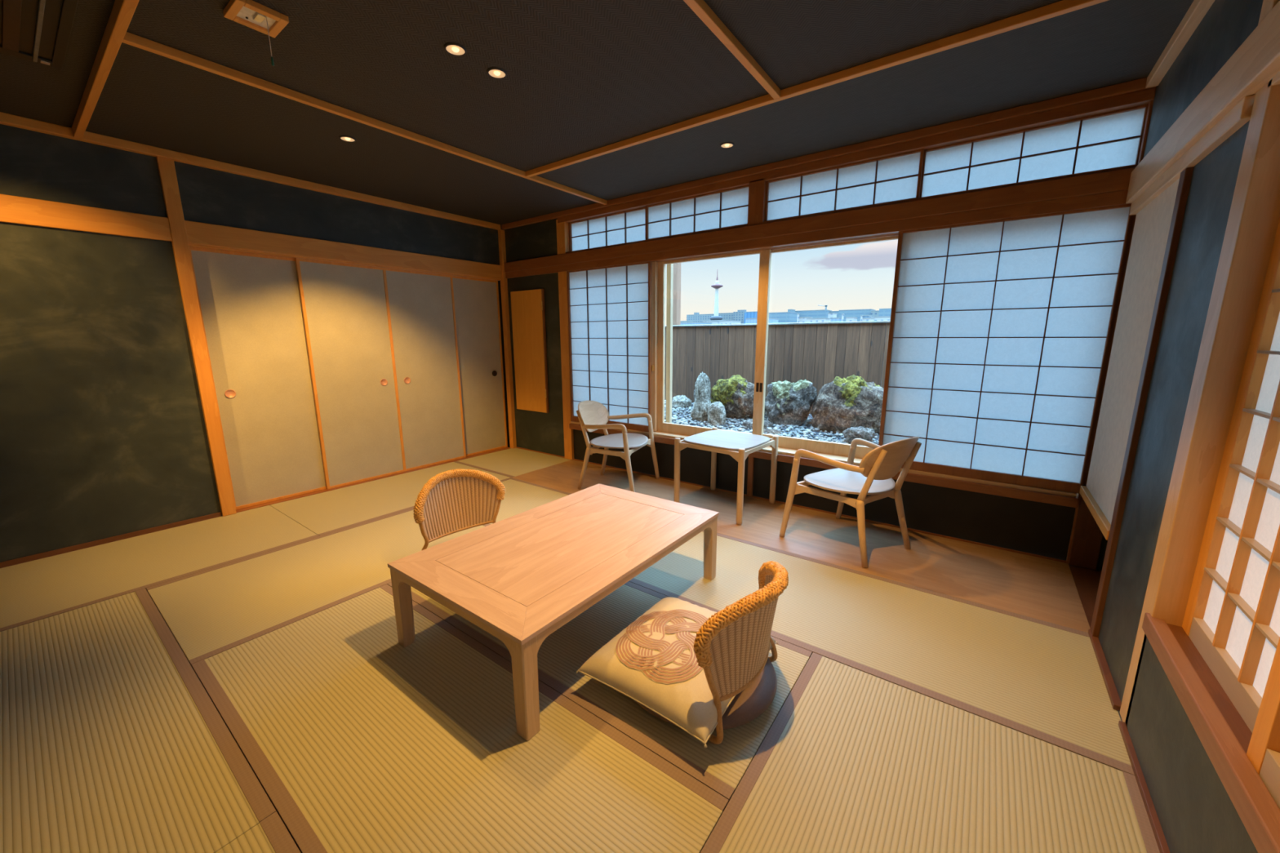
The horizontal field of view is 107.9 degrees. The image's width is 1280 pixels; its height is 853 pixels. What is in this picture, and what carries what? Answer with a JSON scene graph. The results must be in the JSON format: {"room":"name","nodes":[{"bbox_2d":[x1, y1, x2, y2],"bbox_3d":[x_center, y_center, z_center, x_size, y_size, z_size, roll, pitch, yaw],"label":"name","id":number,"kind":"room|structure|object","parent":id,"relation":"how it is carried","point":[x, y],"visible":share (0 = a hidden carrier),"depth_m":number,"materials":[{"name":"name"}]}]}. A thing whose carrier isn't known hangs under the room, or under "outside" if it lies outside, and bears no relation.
{"room":"japanese tatami room","nodes":[
{"label":"japanese tatami room","id":0,"kind":"room"},
{"bbox_2d":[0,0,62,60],"bbox_3d":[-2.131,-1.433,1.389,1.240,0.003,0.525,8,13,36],"label":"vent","id":1,"kind":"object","parent":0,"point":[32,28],"depth_m":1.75,"materials":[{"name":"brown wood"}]},
{"bbox_2d":[0,124,510,562],"bbox_3d":[-2.903,-0.558,3.330,0.120,2.450,4.700,8,13,36],"label":"wall","id":2,"kind":"structure","parent":0,"point":[103,431],"depth_m":2.82,"materials":[{"name":"paint"}]},
{"bbox_2d":[0,511,221,568],"bbox_3d":[-3.615,0.788,2.489,0.012,0.030,2.110,8,13,36],"label":"trim","id":3,"kind":"structure","parent":2,"relation":"attached to","point":[21,560],"depth_m":2.88,"materials":[{"name":"brown wood"}]},
{"bbox_2d":[155,156,236,516],"bbox_3d":[-2.964,-0.520,3.134,0.040,2.350,0.075,8,13,36],"label":"trim","id":4,"kind":"structure","parent":2,"relation":"attached to","point":[166,169],"depth_m":3.10,"materials":[{"name":"brown wood"}]},
{"bbox_2d":[0,111,500,230],"bbox_3d":[-2.859,-1.724,3.040,0.055,0.049,4.655,8,13,36],"label":"trim","id":5,"kind":"structure","parent":2,"relation":"attached to","point":[7,119],"depth_m":3.07,"materials":[{"name":"brown wood"}]},
{"bbox_2d":[0,194,502,280],"bbox_3d":[-2.859,-1.286,3.142,0.032,0.140,4.680,8,13,36],"label":"trim","id":6,"kind":"structure","parent":2,"relation":"attached to","point":[13,209],"depth_m":3.13,"materials":[{"name":"brown wood"}]},
{"bbox_2d":[189,246,326,509],"bbox_3d":[-2.808,-0.336,3.501,0.022,1.836,0.635,8,13,36],"label":"door","id":7,"kind":"structure","parent":2,"relation":"in","point":[251,308],"depth_m":3.47,"materials":[{"name":"paper"}]},
{"bbox_2d":[294,257,405,489],"bbox_3d":[-2.416,-0.428,3.971,0.022,1.836,0.660,8,13,36],"label":"door","id":8,"kind":"structure","parent":2,"relation":"in","point":[346,314],"depth_m":3.94,"materials":[{"name":"paper"}]},
{"bbox_2d":[235,447,511,512],"bbox_3d":[-2.241,0.445,4.384,0.092,0.036,2.460,8,13,36],"label":"trim","id":9,"kind":"structure","parent":2,"relation":"attached to","point":[504,448],"depth_m":3.93,"materials":[{"name":"brown wood"}]},
{"bbox_2d":[385,267,466,471],"bbox_3d":[-2.036,-0.528,4.478,0.022,1.836,0.657,8,13,36],"label":"door","id":10,"kind":"structure","parent":2,"relation":"in","point":[421,304],"depth_m":4.46,"materials":[{"name":"paper"}]},
{"bbox_2d":[452,275,507,456],"bbox_3d":[-1.706,-0.623,4.963,0.022,1.836,0.580,8,13,36],"label":"door","id":11,"kind":"structure","parent":2,"relation":"in","point":[477,304],"depth_m":4.96,"materials":[{"name":"paper"}]},
{"bbox_2d":[497,229,516,448],"bbox_3d":[-1.456,-0.909,5.118,0.060,2.350,0.050,8,13,36],"label":"trim","id":12,"kind":"structure","parent":2,"relation":"attached to","point":[501,237],"depth_m":5.09,"materials":[{"name":"brown wood"}]},
{"bbox_2d":[0,0,1193,226],"bbox_3d":[-0.786,-1.505,1.562,5.385,0.060,4.920,8,13,36],"label":"ceiling","id":13,"kind":"structure","parent":0,"point":[584,76],"depth_m":2.13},
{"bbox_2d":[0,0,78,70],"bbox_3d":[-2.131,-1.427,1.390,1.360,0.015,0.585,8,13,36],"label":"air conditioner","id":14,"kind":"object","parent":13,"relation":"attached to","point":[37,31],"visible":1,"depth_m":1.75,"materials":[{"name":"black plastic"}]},
{"bbox_2d":[71,0,139,138],"bbox_3d":[-1.270,-1.385,1.239,4.680,0.050,0.032,8,13,36],"label":"trim","id":15,"kind":"structure","parent":13,"relation":"attached to","point":[122,11],"depth_m":1.89,"materials":[{"name":"brown wood"}]},
{"bbox_2d":[222,0,288,66],"bbox_3d":[-1.390,-1.409,1.703,0.152,0.174,0.152,8,13,36],"label":"emergency light","id":16,"kind":"object","parent":13,"relation":"attached to","point":[251,14],"visible":1,"depth_m":1.68,"materials":[{"name":"brown wood"}]},
{"bbox_2d":[338,135,355,142],"bbox_3d":[-1.722,-1.693,2.746,0.088,0.009,0.088,8,13,36],"label":"recessed light","id":17,"kind":"object","parent":13,"relation":"in","point":[344,138],"visible":1,"depth_m":2.74,"materials":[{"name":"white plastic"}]},
{"bbox_2d":[122,31,607,204],"bbox_3d":[-1.141,-1.713,2.901,0.032,0.034,2.845,8,13,36],"label":"trim","id":18,"kind":"structure","parent":13,"relation":"attached to","point":[131,39],"depth_m":2.29,"materials":[{"name":"brown wood"}]},
{"bbox_2d":[444,42,466,56],"bbox_3d":[-0.752,-1.534,1.898,0.088,0.009,0.088,8,13,36],"label":"recessed light","id":19,"kind":"object","parent":13,"relation":"in","point":[455,49],"visible":1,"depth_m":1.89,"materials":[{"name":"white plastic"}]},
{"bbox_2d":[486,66,506,79],"bbox_3d":[-0.635,-1.567,2.070,0.088,0.009,0.088,8,13,36],"label":"recessed light","id":20,"kind":"object","parent":13,"relation":"in","point":[495,73],"visible":1,"depth_m":2.06,"materials":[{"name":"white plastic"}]},
{"bbox_2d":[683,0,780,98],"bbox_3d":[-0.445,-1.306,0.770,0.032,0.034,3.715,8,13,36],"label":"trim","id":21,"kind":"structure","parent":13,"relation":"attached to","point":[700,7],"depth_m":1.83,"materials":[{"name":"brown wood"}]},
{"bbox_2d":[525,0,1108,177],"bbox_3d":[0.492,-1.619,2.377,3.228,0.034,0.032,8,13,36],"label":"trim","id":22,"kind":"structure","parent":13,"relation":"attached to","point":[1064,6],"depth_m":2.03,"materials":[{"name":"brown wood"}]},
{"bbox_2d":[513,459,1090,632],"bbox_3d":[0.609,0.637,3.405,3.828,0.055,0.775,8,13,36],"label":"wooden floor","id":23,"kind":"structure","parent":0,"point":[1044,589],"depth_m":2.75,"materials":[{"name":"brown wood"}]},
{"bbox_2d":[576,400,659,492],"bbox_3d":[-0.210,0.152,3.936,0.597,0.711,0.597,4,12,21],"label":"lounge chair","id":24,"kind":"object","parent":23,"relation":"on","point":[593,415],"visible":1,"depth_m":3.91,"materials":[{"name":"brown wood"}]},
{"bbox_2d":[674,426,778,524],"bbox_3d":[0.636,0.334,3.451,0.559,0.522,0.559,9,14,39],"label":"side table","id":25,"kind":"object","parent":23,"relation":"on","point":[715,441],"visible":0.94,"depth_m":3.36,"materials":[{"name":"brown wood"}]},
{"bbox_2d":[779,436,921,568],"bbox_3d":[1.287,0.366,2.794,0.597,0.711,0.597,-7,13,-31],"label":"lounge chair","id":26,"kind":"object","parent":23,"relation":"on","point":[873,475],"visible":1,"depth_m":2.67,"materials":[{"name":"brown wood"}]},
{"bbox_2d":[500,217,1107,570],"bbox_3d":[0.646,-0.643,3.693,5.385,2.450,0.120,8,13,36],"label":"wall","id":27,"kind":"structure","parent":0,"point":[1038,528],"depth_m":3.56,"materials":[{"name":"paint"}]},
{"bbox_2d":[510,288,549,413],"bbox_3d":[-1.170,-0.789,4.938,0.497,1.260,0.027,8,13,36],"label":"wooden board","id":28,"kind":"object","parent":27,"relation":"attached to","point":[527,307],"visible":1,"depth_m":4.91,"materials":[{"name":"brown wood"}]},
{"bbox_2d":[555,219,573,459],"bbox_3d":[-0.713,-0.819,4.660,0.110,2.340,0.118,8,13,36],"label":"trim","id":29,"kind":"structure","parent":27,"relation":"attached to","point":[562,228],"depth_m":4.61,"materials":[{"name":"brown wood"}]},
{"bbox_2d":[568,207,645,251],"bbox_3d":[-0.298,-1.745,4.170,0.917,0.269,0.030,8,13,36],"label":"window","id":30,"kind":"structure","parent":27,"relation":"in","point":[628,226],"depth_m":4.16,"materials":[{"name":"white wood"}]},
{"bbox_2d":[566,261,651,431],"bbox_3d":[-0.298,-0.718,4.321,0.975,1.457,0.030,8,13,36],"label":"shoji screen","id":31,"kind":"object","parent":27,"relation":"in","point":[610,307],"depth_m":4.28,"materials":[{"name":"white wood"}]},
{"bbox_2d":[651,262,657,431],"bbox_3d":[0.143,-0.677,4.098,0.055,1.457,0.110,8,13,36],"label":"trim","id":32,"kind":"structure","parent":27,"relation":"attached to","point":[654,264],"depth_m":4.04,"materials":[{"name":"brown wood"}]},
{"bbox_2d":[666,263,673,422],"bbox_3d":[0.262,-0.704,4.149,0.044,1.500,0.040,8,13,36],"label":"trim","id":33,"kind":"structure","parent":27,"relation":"attached to","point":[670,266],"depth_m":4.12,"materials":[{"name":"brown wood"}]},
{"bbox_2d":[645,184,749,239],"bbox_3d":[0.427,-1.642,3.619,0.924,0.269,0.030,8,13,36],"label":"window","id":34,"kind":"structure","parent":27,"relation":"in","point":[729,207],"depth_m":3.60,"materials":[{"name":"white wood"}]},
{"bbox_2d":[657,248,771,435],"bbox_3d":[0.557,-0.621,3.796,0.975,1.457,0.034,8,13,36],"label":"window","id":35,"kind":"structure","parent":27,"relation":"in","point":[765,255],"depth_m":3.62,"materials":[{"name":"brown wood"}]},
{"bbox_2d":[746,457,754,497],"bbox_3d":[0.869,0.390,3.657,0.040,0.333,0.032,8,13,36],"label":"trim","id":36,"kind":"structure","parent":27,"relation":"attached to","point":[751,460],"depth_m":3.64,"materials":[{"name":"brown wood"}]},
{"bbox_2d":[747,178,766,226],"bbox_3d":[0.852,-1.587,3.328,0.115,0.300,0.120,8,13,36],"label":"trim","id":37,"kind":"structure","parent":27,"relation":"attached to","point":[757,189],"depth_m":3.28,"materials":[{"name":"brown wood"}]},
{"bbox_2d":[516,446,1066,563],"bbox_3d":[0.461,0.493,3.975,4.765,0.012,0.006,8,13,36],"label":"trim","id":38,"kind":"structure","parent":27,"relation":"attached to","point":[761,498],"depth_m":3.22,"materials":[{"name":"brown wood"}]},
{"bbox_2d":[505,189,1131,278],"bbox_3d":[0.481,-1.367,3.655,4.765,0.063,0.132,8,13,36],"label":"trim","id":39,"kind":"structure","parent":27,"relation":"attached to","point":[887,228],"depth_m":2.95,"materials":[{"name":"brown wood"}]},
{"bbox_2d":[504,164,1137,272],"bbox_3d":[0.458,-1.439,3.610,4.765,0.095,0.070,8,13,36],"label":"trim","id":40,"kind":"structure","parent":27,"relation":"attached to","point":[1117,180],"depth_m":2.85,"materials":[{"name":"brown wood"}]},
{"bbox_2d":[568,421,1078,507],"bbox_3d":[0.867,0.190,3.674,3.804,0.053,0.185,8,13,36],"label":"trim","id":41,"kind":"structure","parent":27,"relation":"attached to","point":[1068,501],"depth_m":2.82,"materials":[{"name":"brown wood"}]},
{"bbox_2d":[501,76,1156,229],"bbox_3d":[0.470,-1.832,3.511,4.715,0.044,0.070,8,13,36],"label":"trim","id":42,"kind":"structure","parent":27,"relation":"attached to","point":[1140,84],"depth_m":2.76,"materials":[{"name":"brown wood"}]},
{"bbox_2d":[762,235,898,458],"bbox_3d":[1.317,-0.526,3.289,0.940,1.457,0.032,8,13,36],"label":"window","id":43,"kind":"structure","parent":27,"relation":"in","point":[797,443],"depth_m":3.35,"materials":[{"name":"brown wood"}]},
{"bbox_2d":[764,148,924,221],"bbox_3d":[1.269,-1.528,3.007,0.949,0.269,0.030,8,13,36],"label":"window","id":44,"kind":"structure","parent":27,"relation":"in","point":[897,177],"depth_m":2.97,"materials":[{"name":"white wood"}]},
{"bbox_2d":[557,87,1156,222],"bbox_3d":[0.823,-1.748,3.318,3.905,0.050,0.120,8,13,36],"label":"trim","id":45,"kind":"structure","parent":27,"relation":"attached to","point":[1142,97],"depth_m":2.68,"materials":[{"name":"brown wood"}]},
{"bbox_2d":[878,204,1134,493],"bbox_3d":[1.979,-0.409,2.665,1.010,1.457,0.030,8,13,36],"label":"shoji screen","id":46,"kind":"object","parent":27,"relation":"in","point":[999,330],"depth_m":2.61,"materials":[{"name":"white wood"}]},
{"bbox_2d":[919,103,1148,197],"bbox_3d":[2.026,-1.429,2.480,0.920,0.269,0.030,8,13,36],"label":"window","id":47,"kind":"structure","parent":27,"relation":"in","point":[1113,139],"depth_m":2.44,"materials":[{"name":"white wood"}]},
{"bbox_2d":[1068,484,1102,569],"bbox_3d":[2.433,0.536,2.527,0.112,0.460,0.080,8,13,36],"label":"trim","id":48,"kind":"structure","parent":27,"relation":"attached to","point":[1087,537],"depth_m":2.51,"materials":[{"name":"brown wood"}]},
{"bbox_2d":[1068,564,1102,627],"bbox_3d":[2.310,0.873,2.154,0.420,0.051,0.800,8,13,36],"label":"floor","id":49,"kind":"structure","parent":0,"point":[1086,580],"depth_m":2.36,"materials":[{"name":"brown wood"}]},
{"bbox_2d":[1097,0,1263,852],"bbox_3d":[1.177,-0.029,0.359,0.500,2.400,4.700,8,13,36],"label":"wall","id":50,"kind":"structure","parent":0,"point":[1195,811],"depth_m":1.46,"materials":[{"name":"paint"}]},
{"bbox_2d":[1079,485,1111,540],"bbox_3d":[2.133,0.390,2.176,0.035,0.042,0.725,8,13,36],"label":"trim","id":51,"kind":"structure","parent":50,"relation":"attached to","point":[1102,522],"depth_m":2.12,"materials":[{"name":"brown wood"}]},
{"bbox_2d":[1088,629,1121,711],"bbox_3d":[1.763,0.910,1.771,0.024,0.018,0.515,8,13,36],"label":"trim","id":52,"kind":"structure","parent":50,"relation":"attached to","point":[1113,695],"depth_m":1.72,"materials":[{"name":"brown wood"}]},
{"bbox_2d":[1066,99,1153,564],"bbox_3d":[2.410,-0.405,2.391,0.045,2.360,0.110,8,13,36],"label":"trim","id":53,"kind":"structure","parent":50,"relation":"attached to","point":[1151,103],"depth_m":2.34,"materials":[{"name":"brown wood"}]},
{"bbox_2d":[1086,177,1179,524],"bbox_3d":[2.143,-0.288,2.037,0.026,1.343,0.723,8,13,36],"label":"door","id":54,"kind":"structure","parent":50,"relation":"in","point":[1152,225],"depth_m":2.02,"materials":[{"name":"beige paper"}]},
{"bbox_2d":[1089,166,1193,637],"bbox_3d":[1.909,-0.001,1.773,0.050,1.805,0.057,8,13,36],"label":"trim","id":55,"kind":"structure","parent":50,"relation":"attached to","point":[1185,177],"depth_m":1.74,"materials":[{"name":"brown wood"}]},
{"bbox_2d":[1118,720,1170,852],"bbox_3d":[0.572,1.219,0.191,0.024,0.018,3.330,8,13,36],"label":"trim","id":56,"kind":"structure","parent":50,"relation":"attached to","point":[1157,831],"depth_m":1.27,"materials":[{"name":"brown wood"}]},
{"bbox_2d":[1145,0,1214,88],"bbox_3d":[0.951,-1.207,0.273,0.060,0.049,4.660,8,13,36],"label":"trim","id":57,"kind":"structure","parent":50,"relation":"attached to","point":[1197,10],"depth_m":1.79,"materials":[{"name":"brown wood"}]},
{"bbox_2d":[1129,94,1255,215],"bbox_3d":[1.996,-0.936,1.706,0.075,0.055,1.260,8,13,36],"label":"trim","id":58,"kind":"structure","parent":50,"relation":"attached to","point":[1239,115],"depth_m":1.47,"materials":[{"name":"brown wood"}]},
{"bbox_2d":[1120,79,1279,724],"bbox_3d":[1.610,0.059,1.322,0.090,1.860,0.097,8,13,36],"label":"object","id":59,"kind":"structure","parent":50,"relation":"attached to","point":[1254,216],"depth_m":1.26,"materials":[{"name":"brown wood"}]},
{"bbox_2d":[1125,0,1279,203],"bbox_3d":[0.958,-0.771,0.360,0.055,0.140,4.670,8,13,36],"label":"trim","id":60,"kind":"structure","parent":50,"relation":"attached to","point":[1256,60],"depth_m":1.33,"materials":[{"name":"brown wood"}]},
{"bbox_2d":[1142,613,1279,852],"bbox_3d":[0.758,0.810,0.351,0.038,0.055,2.730,8,13,36],"label":"trim","id":61,"kind":"structure","parent":50,"relation":"attached to","point":[1256,808],"depth_m":0.98,"materials":[{"name":"brown wood"}]},
{"bbox_2d":[1167,623,1278,806],"bbox_3d":[0.807,0.824,0.301,0.102,0.046,2.705,8,13,36],"label":"trim","id":62,"kind":"structure","parent":50,"relation":"attached to","point":[1241,731],"depth_m":1.13,"materials":[{"name":"brown wood"}]},
{"bbox_2d":[1182,218,1279,733],"bbox_3d":[1.386,-0.061,0.940,0.027,1.445,0.735,8,13,36],"label":"window","id":63,"kind":"structure","parent":50,"relation":"in","point":[1232,617],"depth_m":1.16,"materials":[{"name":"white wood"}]},
{"bbox_2d":[1246,637,1279,808],"bbox_3d":[0.981,0.034,0.456,0.027,1.445,0.900,8,13,36],"label":"window","id":64,"kind":"structure","parent":50,"relation":"in","point":[1263,752],"depth_m":0.90,"materials":[{"name":"brown wood"}]},
{"bbox_2d":[1257,0,1279,25],"bbox_3d":[1.587,-1.175,1.119,0.060,0.360,0.080,8,13,36],"label":"trim","id":65,"kind":"structure","parent":50,"relation":"attached to","point":[1268,5],"depth_m":1.16,"materials":[{"name":"brown wood"}]},
{"bbox_2d":[1268,71,1279,85],"bbox_3d":[0.797,-0.634,0.039,0.130,0.032,2.730,8,13,36],"label":"trim","id":66,"kind":"structure","parent":50,"relation":"attached to","point":[1276,78],"depth_m":1.12,"materials":[{"name":"brown wood"}]},
{"bbox_3d":[-0.805,1.015,2.006,5.385,0.144,4.820,8,13,36],"label":"floor","id":67,"kind":"structure","parent":0,"visible":0},
{"bbox_2d":[0,588,275,852],"bbox_3d":[-2.030,1.027,1.436,1.913,0.056,0.958,8,13,36],"label":"mat","id":68,"kind":"object","parent":67,"relation":"on","point":[111,740],"visible":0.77,"depth_m":1.46,"materials":[{"name":"wicker"}]},
{"bbox_2d":[0,505,319,631],"bbox_3d":[-3.000,0.821,2.526,0.963,0.056,1.888,8,13,36],"label":"mat","id":69,"kind":"object","parent":67,"relation":"on","point":[32,591],"visible":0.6,"depth_m":2.65,"materials":[{"name":"wicker"}]},
{"bbox_2d":[215,811,300,852],"bbox_3d":[-0.872,1.184,0.595,0.963,0.056,0.958,8,13,36],"label":"mat","id":70,"kind":"object","parent":67,"relation":"on","point":[271,835],"visible":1,"depth_m":1.18,"materials":[{"name":"wicker"}]},
{"bbox_2d":[146,507,484,666],"bbox_3d":[-1.684,0.784,2.687,0.953,0.056,1.498,8,13,36],"label":"mat","id":71,"kind":"object","parent":67,"relation":"on","point":[211,612],"visible":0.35,"depth_m":2.40,"materials":[{"name":"wicker"}]},
{"bbox_2d":[413,468,505,551],"bbox_3d":[-0.911,0.525,2.575,0.586,0.483,0.555,9,14,40],"label":"chair","id":72,"kind":"object","parent":71,"relation":"on","point":[452,501],"visible":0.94,"depth_m":2.73,"materials":[{"name":"wicker"}]},
{"bbox_2d":[270,462,513,536],"bbox_3d":[-1.982,0.556,3.878,0.963,0.056,1.533,8,13,36],"label":"mat","id":73,"kind":"object","parent":67,"relation":"on","point":[322,513],"visible":0.5,"depth_m":3.61,"materials":[{"name":"wicker"}]},
{"bbox_2d":[191,584,728,852],"bbox_3d":[-0.751,1.000,1.548,1.923,0.056,0.743,8,13,36],"label":"mat","id":74,"kind":"object","parent":67,"relation":"on","point":[359,740],"visible":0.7,"depth_m":1.43,"materials":[{"name":"wicker"}]},
{"bbox_2d":[387,483,719,740],"bbox_3d":[-0.302,0.670,2.164,0.820,0.357,1.277,8,13,36],"label":"table","id":75,"kind":"object","parent":74,"relation":"on","point":[520,578],"visible":1,"depth_m":1.88,"materials":[{"name":"brown wood"}]},
{"bbox_2d":[453,448,570,477],"bbox_3d":[-1.306,0.377,4.797,0.935,0.056,0.773,8,13,36],"label":"mat","id":76,"kind":"object","parent":67,"relation":"on","point":[512,462],"visible":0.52,"depth_m":4.75,"materials":[{"name":"wicker"}]},
{"bbox_2d":[482,478,570,526],"bbox_3d":[-0.618,0.657,3.326,1.893,0.056,0.813,8,13,36],"label":"mat","id":77,"kind":"object","parent":67,"relation":"on","point":[520,496],"visible":0.15,"depth_m":3.70,"materials":[{"name":"wicker"}]},
{"bbox_2d":[386,581,812,802],"bbox_3d":[-0.305,0.884,2.139,1.923,0.056,0.753,8,13,36],"label":"mat","id":78,"kind":"object","parent":67,"relation":"on","point":[721,767],"visible":0.28,"depth_m":1.69,"materials":[{"name":"wicker"}]},
{"bbox_2d":[635,560,788,744],"bbox_3d":[0.224,0.692,1.682,0.586,0.483,0.555,7,13,33],"label":"chair","id":79,"kind":"object","parent":78,"relation":"on","point":[731,647],"visible":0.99,"depth_m":1.45,"materials":[{"name":"wicker"}]},
{"bbox_2d":[576,596,778,747],"bbox_3d":[0.153,0.811,1.713,0.523,0.115,0.583,8,13,36],"label":"cushion","id":80,"kind":"object","parent":79,"relation":"on","point":[652,661],"visible":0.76,"depth_m":1.57,"materials":[{"name":"fabric"}]},
{"bbox_2d":[629,530,1134,775],"bbox_3d":[0.910,0.865,2.215,1.903,0.056,0.813,8,13,36],"label":"mat","id":81,"kind":"object","parent":67,"relation":"on","point":[1039,679],"visible":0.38,"depth_m":1.95,"materials":[{"name":"wicker"}]},
{"bbox_2d":[700,652,1159,852],"bbox_3d":[0.510,1.125,0.872,0.918,0.056,1.858,8,13,36],"label":"mat","id":82,"kind":"object","parent":67,"relation":"on","point":[852,760],"visible":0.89,"depth_m":1.31,"materials":[{"name":"wicker"}]},
{"label":"outside","id":83,"kind":"structure","parent":0,"visible":0},
{"bbox_3d":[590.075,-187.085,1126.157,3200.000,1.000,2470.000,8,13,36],"label":"city","id":84,"kind":"object","parent":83,"visible":0},
{"bbox_2d":[686,313,714,322],"bbox_3d":[128.780,-180.142,904.832,71.900,72.900,30.400,8,13,36],"label":"block","id":85,"kind":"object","parent":84,"relation":"on","point":[695,317],"visible":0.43,"depth_m":892.83,"materials":[{"name":"blue concrete"}]},
{"bbox_2d":[706,271,723,324],"bbox_3d":[133.515,-200.076,814.980,32.000,146.000,23.000,8,13,36],"label":"observation tower","id":86,"kind":"structure","parent":84,"relation":"on","point":[715,317],"depth_m":807.69,"materials":[{"name":"white concrete"}]},
{"bbox_2d":[718,312,733,319],"bbox_3d":[166.289,-172.841,865.320,31.800,73.200,30.400,8,13,36],"label":"office block","id":87,"kind":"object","parent":84,"relation":"on","point":[726,316],"visible":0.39,"depth_m":847.17,"materials":[{"name":"blue concrete"}]},
{"bbox_2d":[733,311,744,324],"bbox_3d":[183.858,-168.495,840.257,22.300,74.000,30.400,8,13,36],"label":"office block","id":88,"kind":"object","parent":84,"relation":"on","point":[738,316],"visible":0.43,"depth_m":822.71,"materials":[{"name":"blue concrete"}]},
{"bbox_2d":[743,311,757,325],"bbox_3d":[197.777,-161.064,805.874,27.100,72.300,30.400,8,13,36],"label":"glass block","id":89,"kind":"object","parent":84,"relation":"on","point":[747,314],"visible":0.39,"depth_m":789.65,"materials":[{"name":"blue glass"}]},
{"bbox_2d":[768,311,797,323],"bbox_3d":[191.733,-124.188,640.214,35.500,62.600,30.400,8,13,36],"label":"station hall","id":90,"kind":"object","parent":84,"relation":"on","point":[783,317],"visible":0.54,"depth_m":620.71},
{"bbox_2d":[795,309,831,318],"bbox_3d":[260.067,-141.572,712.052,51.200,69.000,30.400,8,13,36],"label":"slab","id":91,"kind":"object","parent":84,"relation":"on","point":[823,313],"visible":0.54,"depth_m":690.09,"materials":[{"name":"blue concrete"}]},
{"bbox_2d":[806,317,830,322],"bbox_3d":[141.755,-63.809,374.121,14.800,45.100,12.400,8,13,36],"label":"building","id":92,"kind":"structure","parent":84,"relation":"on","point":[820,319],"depth_m":365.17,"materials":[{"name":"white concrete"}]},
{"bbox_2d":[838,308,875,321],"bbox_3d":[303.252,-129.872,656.450,41.400,66.700,30.400,8,13,36],"label":"building","id":93,"kind":"structure","parent":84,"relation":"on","point":[848,313],"depth_m":638.70,"materials":[{"name":"blue concrete"}]},
{"bbox_2d":[878,308,891,315],"bbox_3d":[321.404,-114.416,582.427,40.900,64.200,30.400,8,13,36],"label":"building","id":94,"kind":"structure","parent":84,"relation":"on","point":[882,312],"depth_m":573.23,"materials":[{"name":"blue concrete"}]},
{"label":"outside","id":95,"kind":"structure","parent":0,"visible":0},
{"bbox_2d":[664,402,879,443],"bbox_3d":[1.091,-0.016,4.545,6.200,0.116,1.520,8,13,36],"label":"garden bed","id":96,"kind":"object","parent":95,"point":[808,426],"visible":0.02,"depth_m":4.38,"materials":[{"name":"grey gravel"}]},
{"bbox_2d":[672,262,680,325],"bbox_3d":[0.442,-1.117,5.890,0.105,3.050,0.090,8,13,36],"label":"timber post","id":97,"kind":"object","parent":96,"relation":"on","point":[677,267],"visible":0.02,"depth_m":5.75,"materials":[{"name":"brown wood"}]},
{"bbox_2d":[671,395,691,408],"bbox_3d":[0.484,-0.260,5.460,0.239,0.210,0.226,8,13,36],"label":"rock","id":98,"kind":"object","parent":96,"relation":"on","point":[678,401],"visible":0.59,"depth_m":5.38,"materials":[{"name":"grey stone"}]},
{"bbox_2d":[690,372,711,422],"bbox_3d":[0.655,-0.282,4.765,0.267,0.555,0.229,8,13,36],"label":"rock","id":99,"kind":"object","parent":96,"relation":"on","point":[700,411],"visible":0.76,"depth_m":4.70,"materials":[{"name":"grey stone"}]},
{"bbox_2d":[707,401,725,426],"bbox_3d":[0.762,-0.108,4.611,0.176,0.291,0.165,8,13,36],"label":"rock","id":100,"kind":"object","parent":96,"relation":"on","point":[717,412],"visible":0.74,"depth_m":4.55,"materials":[{"name":"grey stone"}]},
{"bbox_2d":[710,374,765,419],"bbox_3d":[1.028,-0.270,4.883,0.576,0.524,0.439,9,14,41],"label":"rock","id":101,"kind":"object","parent":96,"relation":"on","point":[736,394],"visible":0.73,"depth_m":4.71,"materials":[{"name":"grey stone"}]},
{"bbox_2d":[742,418,772,429],"bbox_3d":[1.114,0.000,4.478,0.288,0.146,0.220,8,13,36],"label":"rock","id":102,"kind":"object","parent":96,"relation":"on","point":[748,424],"visible":0.35,"depth_m":4.42,"materials":[{"name":"grey stone"}]},
{"bbox_2d":[664,400,879,444],"bbox_3d":[1.088,-0.025,4.535,3.244,0.128,1.420,8,13,36],"label":"gravel","id":103,"kind":"object","parent":96,"relation":"on","point":[680,420],"visible":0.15,"depth_m":4.37,"materials":[{"name":"grey gravel"}]},
{"bbox_2d":[842,426,875,445],"bbox_3d":[1.762,0.088,3.756,0.243,0.181,0.188,8,13,36],"label":"rock","id":104,"kind":"object","parent":103,"relation":"on","point":[865,433],"visible":0.61,"depth_m":3.71,"materials":[{"name":"grey stone"}]},
{"bbox_2d":[664,320,890,413],"bbox_3d":[2.074,-0.489,4.634,4.374,1.080,0.085,8,13,36],"label":"fence","id":105,"kind":"object","parent":96,"relation":"on","point":[815,353],"visible":0.29,"depth_m":4.95,"materials":[{"name":"wood"}]},
{"bbox_2d":[764,379,817,426],"bbox_3d":[1.449,-0.209,4.508,0.475,0.522,0.350,8,13,36],"label":"rock","id":106,"kind":"object","parent":96,"relation":"on","point":[786,402],"visible":0.88,"depth_m":4.39,"materials":[{"name":"grey stone"}]},
{"bbox_2d":[810,374,884,434],"bbox_3d":[1.906,-0.178,4.191,0.703,0.578,0.522,8,13,36],"label":"rock","id":107,"kind":"object","parent":96,"relation":"on","point":[840,405],"visible":0.82,"depth_m":4.02,"materials":[{"name":"grey stone"}]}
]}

